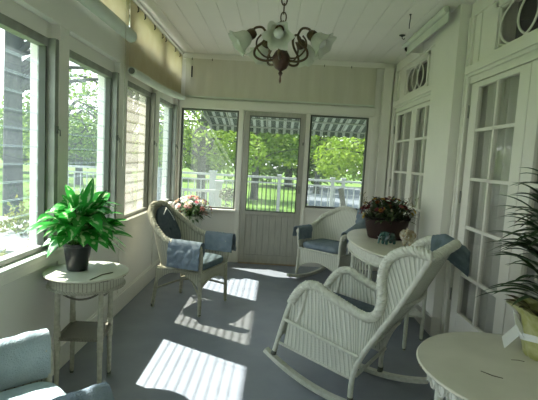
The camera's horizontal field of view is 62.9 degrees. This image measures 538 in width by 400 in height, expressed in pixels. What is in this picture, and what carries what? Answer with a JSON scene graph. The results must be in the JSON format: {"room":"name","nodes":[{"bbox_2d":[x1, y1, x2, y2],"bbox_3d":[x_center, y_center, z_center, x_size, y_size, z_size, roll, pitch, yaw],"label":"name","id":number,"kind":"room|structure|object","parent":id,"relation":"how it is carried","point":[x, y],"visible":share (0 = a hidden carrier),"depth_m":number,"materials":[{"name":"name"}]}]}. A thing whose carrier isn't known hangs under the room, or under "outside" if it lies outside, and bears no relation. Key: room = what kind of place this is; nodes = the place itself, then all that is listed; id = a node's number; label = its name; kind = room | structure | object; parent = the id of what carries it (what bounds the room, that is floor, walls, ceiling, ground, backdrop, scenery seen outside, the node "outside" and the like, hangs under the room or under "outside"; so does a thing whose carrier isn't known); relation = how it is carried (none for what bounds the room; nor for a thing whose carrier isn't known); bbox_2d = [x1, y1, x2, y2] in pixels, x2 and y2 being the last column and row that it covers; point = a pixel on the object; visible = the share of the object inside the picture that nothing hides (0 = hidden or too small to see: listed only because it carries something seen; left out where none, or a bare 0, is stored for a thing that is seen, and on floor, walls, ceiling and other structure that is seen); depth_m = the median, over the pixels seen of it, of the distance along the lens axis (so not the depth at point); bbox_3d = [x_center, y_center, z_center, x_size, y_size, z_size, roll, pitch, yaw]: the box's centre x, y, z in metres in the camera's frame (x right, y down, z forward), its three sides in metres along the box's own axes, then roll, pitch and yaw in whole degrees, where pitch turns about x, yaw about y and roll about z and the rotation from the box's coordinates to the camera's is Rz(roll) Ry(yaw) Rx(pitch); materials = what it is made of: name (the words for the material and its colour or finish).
{"room":"sunroom","nodes":[
{"label":"sunroom","id":0,"kind":"room"},
{"bbox_2d":[0,0,178,347],"bbox_3d":[-1.373,-0.236,2.296,0.180,2.730,7.170,3,5,1],"label":"wall","id":1,"kind":"structure","parent":0,"point":[26,305],"depth_m":2.86,"materials":[{"name":"white paint"}]},
{"bbox_2d":[0,13,60,266],"bbox_3d":[-1.324,-0.283,2.203,0.134,1.254,0.935,3,5,1],"label":"window","id":2,"kind":"structure","parent":1,"relation":"in","point":[47,63],"depth_m":2.60,"materials":[{"name":"metal"}]},
{"bbox_2d":[0,201,175,286],"bbox_3d":[-1.398,0.370,2.353,0.178,0.080,7.170,3,5,1],"label":"trim","id":3,"kind":"structure","parent":1,"relation":"attached to","point":[13,271],"depth_m":2.49,"materials":[{"name":"white paint"}]},
{"bbox_2d":[68,49,119,218],"bbox_3d":[-1.307,-0.378,3.229,0.134,1.254,0.885,3,5,1],"label":"window","id":4,"kind":"structure","parent":1,"relation":"in","point":[111,79],"depth_m":3.60,"materials":[{"name":"metal"}]},
{"bbox_2d":[77,0,136,165],"bbox_3d":[-1.176,-0.827,1.902,0.100,1.400,3.516,3,5,1],"label":"roller shade","id":5,"kind":"object","parent":4,"relation":"attached to","point":[115,13],"visible":1,"depth_m":3.24,"materials":[{"name":"beige fabric"}]},
{"bbox_2d":[57,229,153,341],"bbox_3d":[-1.315,0.543,3.861,0.008,0.555,2.205,3,5,1],"label":"trim","id":6,"kind":"structure","parent":1,"relation":"attached to","point":[119,236],"depth_m":3.85,"materials":[{"name":"white paint"}]},
{"bbox_2d":[52,258,159,374],"bbox_3d":[-1.355,1.041,2.414,0.018,0.170,7.170,3,5,1],"label":"baseboard","id":7,"kind":"structure","parent":1,"relation":"attached to","point":[134,287],"depth_m":3.91,"materials":[{"name":"white paint"}]},
{"bbox_2d":[124,81,156,218],"bbox_3d":[-1.288,-0.479,4.316,0.134,1.254,0.920,3,5,1],"label":"window","id":8,"kind":"structure","parent":1,"relation":"in","point":[150,98],"depth_m":4.71,"materials":[{"name":"metal"}]},
{"bbox_2d":[128,0,184,99],"bbox_3d":[-1.111,-1.438,4.631,0.072,0.617,2.006,3,5,1],"label":"roller shade","id":9,"kind":"object","parent":1,"relation":"attached to","point":[154,61],"visible":1,"depth_m":4.30,"materials":[{"name":"beige fabric"}]},
{"bbox_2d":[130,0,183,54],"bbox_3d":[-1.188,-1.549,2.172,0.060,0.074,7.170,3,5,1],"label":"trim","id":10,"kind":"structure","parent":1,"relation":"attached to","point":[138,3],"depth_m":4.42,"materials":[{"name":"white paint"}]},
{"bbox_2d":[159,98,177,201],"bbox_3d":[-1.271,-0.575,5.352,0.134,1.254,0.880,3,5,1],"label":"window","id":11,"kind":"structure","parent":1,"relation":"in","point":[172,111],"depth_m":5.73,"materials":[{"name":"metal"}]},
{"bbox_2d":[172,195,212,227],"bbox_3d":[-0.989,0.394,5.555,0.545,0.914,0.516,3,5,1],"label":"flower arrangement","id":12,"kind":"object","parent":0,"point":[195,214],"visible":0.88,"depth_m":5.45,"materials":[{"name":"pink plant"}]},
{"bbox_2d":[52,262,445,399],"bbox_3d":[0.406,1.257,2.405,3.900,0.060,7.370,3,5,1],"label":"floor","id":13,"kind":"structure","parent":0,"point":[164,350],"depth_m":3.22,"materials":[{"name":"grey paint"}]},
{"bbox_2d":[0,344,65,399],"bbox_3d":[-0.960,0.754,1.478,0.649,0.963,0.630,8,7,44],"label":"wicker armchair","id":14,"kind":"object","parent":13,"relation":"on","point":[42,389],"visible":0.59,"depth_m":1.72,"materials":[{"name":"grey wicker"}]},
{"bbox_2d":[0,328,50,390],"bbox_3d":[-1.127,0.650,1.713,0.118,0.198,0.492,8,7,44],"label":"towel","id":15,"kind":"object","parent":14,"relation":"on","point":[24,359],"visible":1,"depth_m":1.78,"materials":[{"name":"blue fabric"}]},
{"bbox_2d":[0,382,65,399],"bbox_3d":[-0.915,0.798,1.531,0.460,0.080,0.462,8,7,44],"label":"seat cushion","id":16,"kind":"object","parent":14,"relation":"on","point":[38,390],"depth_m":1.71,"materials":[{"name":"blue fabric"}]},
{"bbox_2d":[51,382,113,399],"bbox_3d":[-0.647,0.694,1.370,0.117,0.169,0.302,8,7,44],"label":"towel","id":17,"kind":"object","parent":14,"relation":"on","point":[101,391],"visible":1,"depth_m":1.42,"materials":[{"name":"blue fabric"}]},
{"bbox_2d":[42,261,128,385],"bbox_3d":[-1.101,0.764,2.651,0.477,0.706,0.478,2,5,-11],"label":"wicker side table","id":18,"kind":"object","parent":13,"relation":"on","point":[101,277],"visible":0.96,"depth_m":2.52,"materials":[{"name":"white wicker"}]},
{"bbox_2d":[25,178,132,271],"bbox_3d":[-1.090,0.145,2.537,0.508,0.554,0.609,7,7,37],"label":"plant","id":19,"kind":"object","parent":18,"relation":"on","point":[82,230],"visible":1,"depth_m":2.49,"materials":[{"name":"green plant"}]},
{"bbox_2d":[58,321,111,341],"bbox_3d":[-1.102,0.787,2.645,0.271,0.026,0.285,3,5,-5],"label":"shelf","id":20,"kind":"object","parent":18,"relation":"attached to","point":[76,331],"depth_m":2.61,"materials":[{"name":"wicker"}]},
{"bbox_2d":[147,200,228,316],"bbox_3d":[-0.805,0.508,4.195,0.690,0.963,0.649,5,6,21],"label":"wicker armchair","id":21,"kind":"object","parent":13,"relation":"on","point":[167,223],"visible":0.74,"depth_m":4.14,"materials":[{"name":"grey wicker"}]},
{"bbox_2d":[156,206,180,238],"bbox_3d":[-0.988,0.289,4.249,0.148,0.465,0.349,5,6,21],"label":"cushion","id":22,"kind":"object","parent":21,"relation":"on","point":[167,217],"depth_m":4.25,"materials":[{"name":"fabric"}]},
{"bbox_2d":[166,239,204,270],"bbox_3d":[-0.731,0.475,3.850,0.322,0.245,0.117,5,6,21],"label":"towel","id":23,"kind":"object","parent":21,"relation":"on","point":[182,254],"visible":0.99,"depth_m":3.81,"materials":[{"name":"blue fabric"}]},
{"bbox_2d":[202,252,222,269],"bbox_3d":[-0.716,0.564,4.165,0.462,0.080,0.460,5,6,21],"label":"seat cushion","id":24,"kind":"object","parent":21,"relation":"on","point":[211,261],"depth_m":4.11,"materials":[{"name":"blue fabric"}]},
{"bbox_2d":[204,231,235,252],"bbox_3d":[-0.483,0.409,4.378,0.302,0.185,0.117,5,6,21],"label":"towel","id":25,"kind":"object","parent":21,"relation":"on","point":[214,240],"visible":0.99,"depth_m":4.34,"materials":[{"name":"blue fabric"}]},
{"bbox_2d":[287,206,367,276],"bbox_3d":[0.757,0.528,5.290,0.710,0.891,0.929,8,7,40],"label":"armchair","id":26,"kind":"object","parent":13,"relation":"on","point":[327,248],"visible":0.7,"depth_m":5.27,"materials":[{"name":"grey wicker"}]},
{"bbox_2d":[292,224,312,239],"bbox_3d":[0.407,0.385,5.355,0.115,0.164,0.273,8,7,40],"label":"towel","id":27,"kind":"object","parent":26,"relation":"on","point":[305,231],"visible":0.96,"depth_m":5.31,"materials":[{"name":"blue fabric"}]},
{"bbox_2d":[303,238,339,253],"bbox_3d":[0.717,0.543,5.245,0.520,0.080,0.462,8,7,40],"label":"seat cushion","id":28,"kind":"object","parent":26,"relation":"on","point":[314,245],"depth_m":5.13,"materials":[{"name":"blue fabric"}]},
{"bbox_2d":[341,208,365,254],"bbox_3d":[1.010,0.349,5.099,0.185,0.490,0.606,6,6,30],"label":"towel","id":29,"kind":"object","parent":26,"relation":"on","point":[360,223],"visible":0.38,"depth_m":5.06,"materials":[{"name":"blue fabric"}]},
{"bbox_2d":[263,235,461,399],"bbox_3d":[0.578,0.683,2.775,1.086,1.027,0.561,7,6,34],"label":"rocking chair","id":30,"kind":"object","parent":13,"relation":"on","point":[334,325],"visible":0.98,"depth_m":2.61,"materials":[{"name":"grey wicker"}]},
{"bbox_2d":[334,292,374,311],"bbox_3d":[0.473,0.714,2.848,0.525,0.098,0.440,7,6,34],"label":"seat cushion","id":31,"kind":"object","parent":30,"relation":"on","point":[366,307],"depth_m":2.98,"materials":[{"name":"fabric"}]},
{"bbox_2d":[430,234,470,276],"bbox_3d":[1.111,0.338,2.701,0.219,0.253,0.111,7,6,34],"label":"towel","id":32,"kind":"object","parent":30,"relation":"hanging from","point":[460,258],"visible":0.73,"depth_m":2.67,"materials":[{"name":"blue fabric"}]},
{"bbox_2d":[347,229,427,350],"bbox_3d":[1.040,0.741,3.998,0.713,0.740,1.510,3,5,1],"label":"table","id":33,"kind":"object","parent":13,"relation":"on","point":[366,249],"visible":0.47,"depth_m":3.66,"materials":[{"name":"white wicker"}]},
{"bbox_2d":[377,231,395,244],"bbox_3d":[1.010,0.323,3.760,0.213,0.115,0.112,0,6,-29],"label":"elephant figurine","id":34,"kind":"object","parent":33,"relation":"on","point":[385,236],"visible":1,"depth_m":3.73,"materials":[{"name":"teal ceramic"}]},
{"bbox_2d":[358,192,418,240],"bbox_3d":[1.110,0.154,4.107,0.573,0.413,0.497,4,5,9],"label":"flower basket","id":35,"kind":"object","parent":33,"relation":"on","point":[385,215],"visible":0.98,"depth_m":4.02,"materials":[{"name":"brown wicker"}]},
{"bbox_2d":[399,227,415,245],"bbox_3d":[1.183,0.304,3.742,0.139,0.171,0.265,5,6,23],"label":"elephant figurine","id":36,"kind":"object","parent":33,"relation":"on","point":[409,236],"visible":0.98,"depth_m":3.69,"materials":[{"name":"beige ceramic"}]},
{"bbox_2d":[409,306,423,317],"bbox_3d":[1.041,0.903,4.013,0.460,0.015,0.840,3,5,1],"label":"shelf","id":37,"kind":"object","parent":33,"relation":"attached to","point":[414,312],"depth_m":3.64,"materials":[{"name":"white wood"}]},
{"bbox_2d":[416,332,537,399],"bbox_3d":[0.980,0.992,1.748,0.803,0.655,0.804,6,6,31],"label":"table","id":38,"kind":"object","parent":13,"relation":"on","point":[458,365],"visible":0.94,"depth_m":1.74,"materials":[{"name":"beige paint"}]},
{"bbox_2d":[477,167,537,360],"bbox_3d":[1.156,0.268,1.804,0.466,0.798,0.537,3,5,1],"label":"plant","id":39,"kind":"object","parent":38,"relation":"on","point":[526,305],"visible":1,"depth_m":1.86,"materials":[{"name":"green plant"}]},
{"bbox_2d":[175,58,396,269],"bbox_3d":[0.146,-0.488,5.909,3.100,2.730,0.120,3,5,1],"label":"wall","id":40,"kind":"structure","parent":0,"point":[219,221],"depth_m":5.85,"materials":[{"name":"white paint"}]},
{"bbox_2d":[0,216,28,255],"bbox_3d":[0.027,1.049,7.579,16.000,0.530,2.900,3,5,1],"label":"deck","id":41,"kind":"object","parent":40,"relation":"attached to","point":[14,243],"depth_m":6.83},
{"bbox_2d":[126,178,223,211],"bbox_3d":[-1.714,0.124,7.975,1.730,1.040,0.160,3,5,1],"label":"stair railing","id":42,"kind":"object","parent":41,"relation":"on","point":[130,186],"visible":0.36,"depth_m":7.91,"materials":[{"name":"grey wood"}]},
{"bbox_2d":[68,165,361,212],"bbox_3d":[0.090,0.088,8.645,8.409,1.190,0.150,3,5,1],"label":"deck railing","id":43,"kind":"object","parent":41,"relation":"on","point":[212,175],"visible":0.26,"depth_m":8.59,"materials":[{"name":"grey wood"}]},
{"bbox_2d":[219,187,233,206],"bbox_3d":[-0.704,0.263,7.359,0.422,0.991,0.420,3,5,1],"label":"potted shrub","id":44,"kind":"object","parent":41,"relation":"on","point":[227,194],"visible":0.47,"depth_m":7.29,"materials":[{"name":"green plant"}]},
{"bbox_2d":[338,188,345,206],"bbox_3d":[1.291,0.372,6.804,0.632,1.101,0.500,1,6,-19],"label":"patio chair","id":45,"kind":"object","parent":41,"relation":"on","point":[341,190],"visible":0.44,"depth_m":6.69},
{"bbox_2d":[178,108,238,208],"bbox_3d":[-0.807,-0.549,5.899,0.760,1.311,0.060,3,5,1],"label":"window","id":46,"kind":"structure","parent":40,"relation":"in","point":[183,109],"depth_m":5.87,"materials":[{"name":"grey"}]},
{"bbox_2d":[238,262,295,266],"bbox_3d":[-0.025,0.862,5.981,0.787,0.012,0.110,3,5,1],"label":"trim","id":47,"kind":"structure","parent":40,"relation":"attached to","point":[238,262],"depth_m":5.93,"materials":[{"name":"white wood"}]},
{"bbox_2d":[238,111,305,264],"bbox_3d":[0.033,-0.144,5.864,0.804,2.018,0.097,3,5,1],"label":"door","id":48,"kind":"structure","parent":40,"relation":"in","point":[264,236],"depth_m":5.92,"materials":[{"name":"paint"}]},
{"bbox_2d":[245,115,300,213],"bbox_3d":[0.051,-0.466,5.846,0.672,1.263,0.020,3,5,1],"label":"grille","id":49,"kind":"object","parent":48,"relation":"attached to","point":[253,211],"depth_m":5.85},
{"bbox_2d":[185,58,376,106],"bbox_3d":[0.148,-1.526,5.701,2.470,0.501,0.027,3,5,1],"label":"roller shade","id":50,"kind":"object","parent":40,"relation":"attached to","point":[205,78],"visible":0.91,"depth_m":5.71,"materials":[{"name":"fabric"}]},
{"bbox_2d":[199,111,365,138],"bbox_3d":[0.738,-1.226,6.654,3.441,0.480,1.504,3,5,1],"label":"awning","id":51,"kind":"object","parent":40,"relation":"attached to","point":[226,121],"visible":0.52,"depth_m":7.23,"materials":[{"name":"fabric"}]},
{"bbox_2d":[176,52,393,270],"bbox_3d":[0.164,-0.479,5.824,2.760,2.729,0.050,3,5,1],"label":"trim","id":52,"kind":"structure","parent":40,"relation":"attached to","point":[241,105],"depth_m":5.76,"materials":[{"name":"white paint"}]},
{"bbox_2d":[228,253,367,269],"bbox_3d":[0.032,0.803,5.960,2.640,0.140,0.018,3,5,1],"label":"baseboard","id":53,"kind":"structure","parent":40,"relation":"attached to","point":[230,254],"depth_m":5.95,"materials":[{"name":"white paint"}]},
{"bbox_2d":[305,115,368,209],"bbox_3d":[0.900,-0.493,5.875,0.765,1.226,0.060,3,5,1],"label":"window","id":54,"kind":"structure","parent":40,"relation":"in","point":[321,116],"depth_m":5.84,"materials":[{"name":"grey"}]},
{"bbox_2d":[139,0,476,63],"bbox_3d":[0.163,-1.540,2.150,3.100,0.060,7.370,3,5,1],"label":"ceiling","id":55,"kind":"structure","parent":0,"point":[364,30],"depth_m":4.17,"materials":[{"name":"paint"}]},
{"bbox_2d":[228,0,336,83],"bbox_3d":[0.066,-1.055,2.208,0.519,0.923,0.544,2,5,-13],"label":"chandelier","id":56,"kind":"object","parent":55,"relation":"hanging from","point":[278,35],"visible":1,"depth_m":2.19,"materials":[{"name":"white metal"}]},
{"bbox_2d":[388,0,537,332],"bbox_3d":[1.542,-0.069,2.263,0.220,2.730,7.170,3,5,1],"label":"wall","id":57,"kind":"structure","parent":0,"point":[448,55],"depth_m":3.68,"materials":[{"name":"white paint"}]},
{"bbox_2d":[389,106,414,214],"bbox_3d":[1.586,-0.046,5.393,0.052,2.083,0.751,3,5,1],"label":"door","id":58,"kind":"structure","parent":57,"relation":"in","point":[397,141],"depth_m":5.36,"materials":[{"name":"white paint"}]},
{"bbox_2d":[395,109,420,223],"bbox_3d":[1.658,-0.063,5.385,0.074,2.030,0.684,3,5,1],"label":"curtain","id":59,"kind":"object","parent":58,"relation":"hanging from","point":[408,126],"visible":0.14,"depth_m":5.40,"materials":[{"name":"white fabric"}]},
{"bbox_2d":[406,57,427,93],"bbox_3d":[1.654,-1.367,4.888,0.026,0.309,0.774,3,5,1],"label":"window","id":60,"kind":"structure","parent":57,"relation":"in","point":[425,59],"depth_m":4.93,"materials":[{"name":"white paint"}]},
{"bbox_2d":[406,101,429,239],"bbox_3d":[1.573,0.024,4.637,0.052,2.083,0.751,3,5,1],"label":"door","id":61,"kind":"structure","parent":57,"relation":"in","point":[425,105],"depth_m":4.83,"materials":[{"name":"white paint"}]},
{"bbox_2d":[410,108,428,239],"bbox_3d":[1.646,0.006,4.638,0.074,2.030,0.684,3,5,1],"label":"curtain","id":62,"kind":"object","parent":61,"relation":"hanging from","point":[421,128],"visible":0.11,"depth_m":4.88,"materials":[{"name":"white fabric"}]},
{"bbox_2d":[402,6,449,54],"bbox_3d":[1.515,-1.547,4.118,0.216,0.121,1.185,3,5,1],"label":"roller shade","id":63,"kind":"object","parent":57,"relation":"attached to","point":[413,44],"visible":1,"depth_m":4.01,"materials":[{"name":"fabric"}]},
{"bbox_2d":[414,303,440,335],"bbox_3d":[1.391,1.281,1.558,0.112,0.160,5.512,3,5,1],"label":"baseboard","id":64,"kind":"structure","parent":57,"relation":"attached to","point":[431,324],"depth_m":3.74,"materials":[{"name":"white paint"}]},
{"bbox_2d":[385,0,537,333],"bbox_3d":[1.541,-0.214,3.821,0.035,2.728,3.990,3,5,1],"label":"trim","id":65,"kind":"structure","parent":57,"relation":"attached to","point":[527,43],"depth_m":3.54,"materials":[{"name":"white paint"}]},
{"bbox_2d":[448,62,532,334],"bbox_3d":[1.549,0.160,3.167,0.052,2.083,0.821,3,5,1],"label":"door","id":66,"kind":"structure","parent":57,"relation":"in","point":[458,322],"depth_m":3.13,"materials":[{"name":"white paint"}]},
{"bbox_2d":[461,74,519,332],"bbox_3d":[1.621,0.143,3.160,0.074,2.030,0.754,3,5,1],"label":"curtain","id":67,"kind":"object","parent":66,"relation":"hanging from","point":[510,86],"visible":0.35,"depth_m":3.20,"materials":[{"name":"white fabric"}]},
{"bbox_2d":[497,0,537,47],"bbox_3d":[1.616,-1.158,2.628,0.026,0.309,0.914,3,5,1],"label":"window","id":68,"kind":"structure","parent":57,"relation":"in","point":[504,10],"depth_m":3.00,"materials":[{"name":"white paint"}]},
{"bbox_2d":[503,59,537,336],"bbox_3d":[1.535,0.236,2.342,0.052,2.083,0.821,3,5,1],"label":"door","id":69,"kind":"structure","parent":57,"relation":"in","point":[530,147],"depth_m":2.65,"materials":[{"name":"white paint"}]},
{"bbox_2d":[519,176,537,337],"bbox_3d":[1.607,0.219,2.344,0.074,2.030,0.754,3,5,1],"label":"curtain","id":70,"kind":"object","parent":69,"relation":"hanging from","point":[530,271],"visible":0.13,"depth_m":2.67,"materials":[{"name":"white fabric"}]},
{"bbox_2d":[416,0,537,88],"bbox_3d":[2.064,-0.182,3.514,0.780,2.780,5.300,3,5,1],"label":"wall","id":71,"kind":"structure","parent":0,"point":[529,9],"depth_m":3.79,"materials":[{"name":"grey paint"}]},
{"label":"outside","id":72,"kind":"structure","parent":0,"visible":0},
{"bbox_2d":[295,185,359,207],"bbox_3d":[8.108,0.057,25.984,12.400,0.050,20.000,3,5,1],"label":"driveway","id":73,"kind":"structure","parent":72,"point":[325,189],"depth_m":25.14,"materials":[{"name":"grey concrete"}]},
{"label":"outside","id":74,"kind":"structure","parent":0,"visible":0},
{"bbox_2d":[0,158,361,217],"bbox_3d":[0.380,-0.605,30.070,120.000,0.300,120.000,3,5,1],"label":"ground","id":75,"kind":"structure","parent":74,"point":[26,168],"depth_m":26.97,"materials":[{"name":"green plant"}]},
{"bbox_2d":[0,248,6,256],"bbox_3d":[-3.887,0.777,5.151,1.464,1.213,1.268,3,5,1],"label":"shrub","id":76,"kind":"object","parent":75,"relation":"on","point":[2,253],"visible":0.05,"depth_m":5.52,"materials":[{"name":"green plant"}]},
{"bbox_2d":[0,89,29,163],"bbox_3d":[-18.476,-4.437,27.064,10.866,5.965,5.632,3,5,1],"label":"tree","id":77,"kind":"object","parent":75,"relation":"on","point":[28,161],"visible":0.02,"depth_m":26.61,"materials":[{"name":"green plant"}]},
{"bbox_2d":[0,188,77,236],"bbox_3d":[-3.830,0.446,7.731,1.590,1.397,1.433,3,5,1],"label":"shrub","id":78,"kind":"object","parent":75,"relation":"on","point":[18,220],"visible":0.18,"depth_m":7.37,"materials":[{"name":"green plant"}]},
{"bbox_2d":[0,123,96,168],"bbox_3d":[-16.430,-4.121,32.966,8.944,4.670,4.795,3,5,1],"label":"tree","id":79,"kind":"object","parent":75,"relation":"on","point":[71,161],"visible":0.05,"depth_m":32.18,"materials":[{"name":"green plant"}]},
{"bbox_2d":[2,31,136,216],"bbox_3d":[-3.928,-2.779,10.177,5.027,7.434,3.526,1,6,-25],"label":"house siding","id":80,"kind":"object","parent":75,"relation":"on","point":[17,78],"visible":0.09,"depth_m":9.04,"materials":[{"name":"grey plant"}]},
{"bbox_2d":[0,69,138,161],"bbox_3d":[-8.625,-2.972,18.543,6.223,5.738,3.900,3,5,1],"label":"tree","id":81,"kind":"object","parent":75,"relation":"on","point":[74,130],"visible":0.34,"depth_m":18.15,"materials":[{"name":"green plant"}]},
{"bbox_2d":[23,119,138,184],"bbox_3d":[-10.592,-2.736,24.569,6.675,3.928,3.042,3,5,-3],"label":"tree","id":82,"kind":"object","parent":75,"relation":"on","point":[79,159],"visible":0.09,"depth_m":24.42,"materials":[{"name":"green plant"}]},
{"bbox_2d":[69,70,200,211],"bbox_3d":[-4.712,-2.916,14.658,4.773,6.787,3.362,3,5,1],"label":"tree","id":83,"kind":"object","parent":75,"relation":"on","point":[132,117],"visible":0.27,"depth_m":14.47,"materials":[{"name":"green plant"}]},
{"bbox_2d":[132,125,225,172],"bbox_3d":[-7.465,-3.810,34.994,8.773,4.680,4.627,3,5,1],"label":"tree","id":84,"kind":"object","parent":75,"relation":"on","point":[193,167],"visible":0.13,"depth_m":34.06,"materials":[{"name":"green plant"}]},
{"bbox_2d":[133,105,267,205],"bbox_3d":[-2.641,-2.088,17.117,5.269,4.917,3.656,3,5,1],"label":"tree","id":85,"kind":"object","parent":75,"relation":"on","point":[203,145],"visible":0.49,"depth_m":16.99,"materials":[{"name":"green plant"}]},
{"bbox_2d":[196,130,317,199],"bbox_3d":[-0.764,-3.000,21.506,6.223,6.124,4.552,4,5,10],"label":"tree","id":86,"kind":"object","parent":75,"relation":"on","point":[281,139],"visible":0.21,"depth_m":21.45,"materials":[{"name":"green plant"}]},
{"bbox_2d":[233,132,349,186],"bbox_3d":[1.714,-5.454,32.722,9.076,9.399,6.888,3,5,1],"label":"tree","id":87,"kind":"object","parent":75,"relation":"on","point":[270,168],"visible":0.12,"depth_m":31.92,"materials":[{"name":"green plant"}]},
{"bbox_2d":[261,133,363,193],"bbox_3d":[3.046,-3.533,27.254,6.990,6.543,4.664,2,5,-13],"label":"tree","id":88,"kind":"object","parent":75,"relation":"on","point":[318,141],"visible":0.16,"depth_m":27.14,"materials":[{"name":"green plant"}]},
{"bbox_2d":[312,136,364,183],"bbox_3d":[4.258,-1.539,18.405,5.064,4.358,3.420,3,5,1],"label":"tree","id":89,"kind":"object","parent":75,"relation":"on","point":[357,154],"visible":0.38,"depth_m":18.03,"materials":[{"name":"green plant"}]},
{"bbox_2d":[350,142,364,181],"bbox_3d":[10.683,-5.141,34.466,9.176,9.456,6.819,3,5,1],"label":"tree","id":90,"kind":"object","parent":75,"relation":"on","point":[364,142],"visible":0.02,"depth_m":35.10,"materials":[{"name":"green plant"}]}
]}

